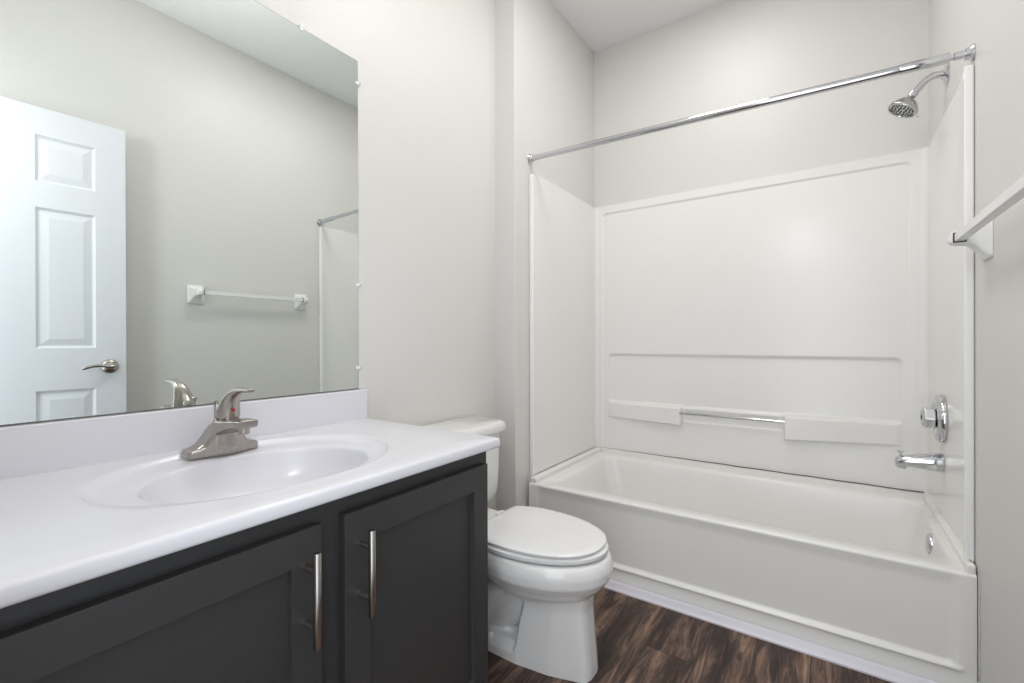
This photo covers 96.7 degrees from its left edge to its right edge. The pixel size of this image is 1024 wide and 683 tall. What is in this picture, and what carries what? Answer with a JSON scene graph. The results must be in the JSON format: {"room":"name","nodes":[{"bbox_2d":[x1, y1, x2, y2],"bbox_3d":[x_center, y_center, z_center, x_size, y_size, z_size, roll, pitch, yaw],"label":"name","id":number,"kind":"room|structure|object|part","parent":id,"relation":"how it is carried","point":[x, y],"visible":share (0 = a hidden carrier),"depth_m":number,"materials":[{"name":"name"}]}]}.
{"room":"bathroom","nodes":[
{"label":"bathroom","id":0,"kind":"room"},
{"bbox_2d":[0,0,495,509],"bbox_3d":[-0.645,-0.365,1.424,0.100,2.779,1.841,0,0,35],"label":"wall","id":1,"kind":"structure","parent":0,"point":[427,301],"depth_m":1.76,"materials":[{"name":"paint"}]},
{"bbox_2d":[0,0,361,425],"bbox_3d":[-0.776,-0.392,1.139,0.012,1.102,0.944,0,0,35],"label":"wall mirror","id":2,"kind":"object","parent":1,"relation":"attached to","point":[179,178],"visible":1,"depth_m":1.08,"materials":[{"name":"grey mirror"}]},
{"bbox_2d":[0,389,367,479],"bbox_3d":[-0.774,0.211,1.133,0.019,0.099,0.985,0,0,35],"label":"backsplash","id":3,"kind":"structure","parent":1,"relation":"attached to","point":[27,449],"depth_m":1.03,"materials":[{"name":"stone"}]},
{"bbox_2d":[495,0,593,510],"bbox_3d":[0.172,-0.369,2.498,0.213,2.779,0.856,0,0,35],"label":"wall","id":4,"kind":"structure","parent":0,"point":[544,71],"depth_m":2.15,"materials":[{"name":"paint"}]},
{"bbox_2d":[550,0,728,53],"bbox_3d":[0.336,-1.782,1.317,1.837,0.050,2.797,0,0,35],"label":"ceiling","id":5,"kind":"structure","parent":0,"point":[601,24],"depth_m":2.45,"materials":[{"name":"white paint"}]},
{"bbox_2d":[488,588,890,682],"bbox_3d":[0.121,1.048,1.002,1.837,0.050,3.577,0,0,35],"label":"floor","id":6,"kind":"structure","parent":0,"point":[638,641],"depth_m":1.47,"materials":[{"name":"wood"}]},
{"bbox_2d":[0,451,487,682],"bbox_3d":[-0.538,0.655,0.965,0.596,0.738,0.957,0,0,35],"label":"vanity cabinet","id":7,"kind":"object","parent":6,"relation":"on","point":[386,583],"visible":0.98,"depth_m":0.77,"materials":[{"name":"grey paint"}]},
{"bbox_3d":[-0.463,0.624,0.638,0.018,0.603,0.421,0,0,35],"label":"door","id":8,"kind":"part","parent":7,"relation":"part of","materials":[{"name":"grey paint"}]},
{"bbox_2d":[0,389,499,608],"bbox_3d":[-0.547,0.273,0.975,0.570,0.224,0.985,0,0,35],"label":"countertop","id":9,"kind":"structure","parent":7,"relation":"on","point":[84,499],"depth_m":0.91,"materials":[{"name":"stone"}]},
{"bbox_2d":[181,387,257,460],"bbox_3d":[-0.653,0.186,1.062,0.184,0.166,0.156,0,0,35],"label":"faucet","id":10,"kind":"object","parent":9,"relation":"on","point":[225,435],"visible":1,"depth_m":1.05,"materials":[{"name":"silver metal"}]},
{"bbox_3d":[-0.724,0.206,1.111,0.012,0.126,0.012,0,0,35],"label":"lift rod","id":11,"kind":"part","parent":10,"relation":"part of","materials":[{"name":"silver metal"}]},
{"bbox_3d":[-0.634,0.142,1.048,0.138,0.078,0.052,0,0,35],"label":"lever","id":12,"kind":"part","parent":10,"relation":"part of","materials":[{"name":"silver metal"}]},
{"bbox_3d":[-0.336,0.434,0.770,0.040,0.161,0.014,0,0,35],"label":"handle","id":13,"kind":"part","parent":7,"relation":"part of","materials":[{"name":"silver metal"}]},
{"bbox_3d":[-0.273,0.434,0.861,0.040,0.161,0.014,0,0,35],"label":"handle","id":14,"kind":"part","parent":7,"relation":"part of","materials":[{"name":"silver metal"}]},
{"bbox_3d":[-0.193,0.622,1.025,0.018,0.603,0.429,0,0,35],"label":"door","id":15,"kind":"part","parent":7,"relation":"part of","materials":[{"name":"grey paint"}]},
{"bbox_2d":[422,416,612,682],"bbox_3d":[-0.012,0.678,1.577,0.744,0.709,0.514,0,0,35],"label":"toilet","id":16,"kind":"object","parent":6,"relation":"on","point":[546,567],"visible":0.7,"depth_m":1.40,"materials":[{"name":"white ceramic"}]},
{"bbox_3d":[-0.233,0.345,1.730,0.208,0.043,0.514,0,0,35],"label":"tank lid","id":17,"kind":"part","parent":16,"relation":"part of","materials":[{"name":"white ceramic"}]},
{"bbox_3d":[-0.241,0.506,1.736,0.184,0.290,0.474,0,0,35],"label":"tank","id":18,"kind":"part","parent":16,"relation":"part of","materials":[{"name":"white ceramic"}]},
{"bbox_3d":[0.103,0.623,1.496,0.412,0.015,0.340,0,0,35],"label":"lid","id":19,"kind":"part","parent":16,"relation":"part of","materials":[{"name":"white plastic"}]},
{"bbox_3d":[0.111,0.642,1.491,0.413,0.020,0.352,0,0,35],"label":"seat","id":20,"kind":"part","parent":16,"relation":"part of","materials":[{"name":"white plastic"}]},
{"bbox_2d":[529,447,976,682],"bbox_3d":[0.913,0.827,2.026,1.501,0.384,0.777,0,0,35],"label":"bathtub","id":21,"kind":"object","parent":6,"relation":"on","point":[876,574],"visible":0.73,"depth_m":1.70,"materials":[{"name":"white plastic"}]},
{"bbox_2d":[537,452,964,571],"bbox_3d":[0.918,0.811,2.033,1.501,0.300,0.759,0,0,35],"label":"basin","id":22,"kind":"object","parent":21,"relation":"in","point":[654,513],"depth_m":1.93,"materials":[{"name":"white plastic"}]},
{"bbox_2d":[603,579,938,682],"bbox_3d":[0.675,1.005,1.698,1.522,0.031,0.025,0,0,35],"label":"trim","id":23,"kind":"structure","parent":21,"relation":"attached to","point":[874,669],"depth_m":1.55,"materials":[{"name":"white wood"}]},
{"bbox_3d":[1.480,0.718,1.616,0.019,0.072,0.072,0,0,35],"label":"overflow plate","id":24,"kind":"part","parent":21,"relation":"part of","materials":[{"name":"silver metal"}]},
{"bbox_2d":[594,0,928,207],"bbox_3d":[1.111,-0.372,2.426,1.837,2.779,0.100,0,0,35],"label":"wall","id":25,"kind":"structure","parent":0,"point":[730,53],"depth_m":2.29,"materials":[{"name":"paint"}]},
{"bbox_2d":[529,64,974,561],"bbox_3d":[0.916,-0.075,2.047,1.523,1.478,0.745,0,0,35],"label":"tub surround","id":26,"kind":"object","parent":25,"relation":"attached to","point":[803,322],"visible":0.98,"depth_m":2.20,"materials":[{"name":"white plastic"}]},
{"bbox_3d":[0.302,-0.084,2.481,0.020,1.447,0.733,0,0,35],"label":"panel","id":27,"kind":"part","parent":26,"relation":"part of","materials":[{"name":"white plastic"}]},
{"bbox_3d":[1.118,-0.089,2.325,1.498,1.453,0.059,0,0,35],"label":"panel","id":28,"kind":"part","parent":26,"relation":"part of","materials":[{"name":"white plastic"}]},
{"bbox_2d":[895,450,944,471],"bbox_3d":[1.503,0.440,1.685,0.133,0.070,0.068,0,0,35],"label":"tub spout","id":29,"kind":"object","parent":26,"relation":"attached to","point":[929,461],"visible":1,"depth_m":1.66,"materials":[{"name":"silver metal"}]},
{"bbox_2d":[920,394,947,442],"bbox_3d":[1.533,0.279,1.663,0.060,0.174,0.174,0,0,35],"label":"shower valve","id":30,"kind":"object","parent":26,"relation":"attached to","point":[935,417],"visible":1,"depth_m":1.63,"materials":[{"name":"silver metal"}]},
{"bbox_3d":[1.525,0.279,1.669,0.041,0.074,0.084,0,0,35],"label":"valve knob","id":31,"kind":"part","parent":30,"relation":"part of","materials":[{"name":"silver metal"}]},
{"bbox_3d":[1.541,-0.086,1.618,0.006,1.447,0.733,0,0,35],"label":"panel","id":32,"kind":"part","parent":26,"relation":"part of","materials":[{"name":"white plastic"}]},
{"bbox_2d":[929,0,1023,682],"bbox_3d":[1.024,-0.369,0.782,0.100,2.779,2.697,0,0,35],"label":"wall","id":33,"kind":"structure","parent":0,"point":[996,27],"depth_m":1.15,"materials":[{"name":"paint"}]},
{"bbox_2d":[527,43,975,163],"bbox_3d":[0.710,-0.856,1.752,1.524,0.088,0.046,0,0,35],"label":"shower curtain rod","id":34,"kind":"object","parent":33,"relation":"attached to","point":[968,53],"visible":1,"depth_m":1.58,"materials":[{"name":"silver metal"}]},
{"bbox_2d":[888,64,949,117],"bbox_3d":[1.466,-0.895,1.649,0.164,0.171,0.094,0,0,35],"label":"shower","id":35,"kind":"object","parent":33,"relation":"attached to","point":[905,107],"visible":1,"depth_m":1.64,"materials":[{"name":"silver metal"}]},
{"bbox_3d":[1.495,-0.928,1.636,0.099,0.066,0.023,0,0,35],"label":"shower arm","id":36,"kind":"part","parent":35,"relation":"part of","materials":[{"name":"silver metal"}]},
{"bbox_2d":[978,570,980,682],"bbox_3d":[1.304,0.819,1.271,0.007,0.360,0.010,0,0,35],"label":"trim","id":37,"kind":"structure","parent":33,"relation":"attached to","point":[979,580],"depth_m":1.27,"materials":[{"name":"white paint"}]},
{"bbox_2d":[947,176,1023,260],"bbox_3d":[1.045,-0.268,0.968,0.078,0.104,0.705,0,0,35],"label":"towel bar","id":38,"kind":"object","parent":33,"relation":"attached to","point":[977,234],"visible":1,"depth_m":1.11,"materials":[{"name":"white plastic"}]},
{"bbox_2d":[953,232,966,242],"bbox_3d":[1.196,-0.279,1.217,0.027,0.027,0.002,0,0,35],"label":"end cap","id":39,"kind":"object","parent":38,"relation":"attached to","point":[954,233],"depth_m":1.22,"materials":[{"name":"grey"}]},
{"bbox_3d":[1.222,-0.269,1.222,0.078,0.104,0.086,0,0,35],"label":"post","id":40,"kind":"part","parent":38,"relation":"part of","materials":[{"name":"white plastic"}]}
]}

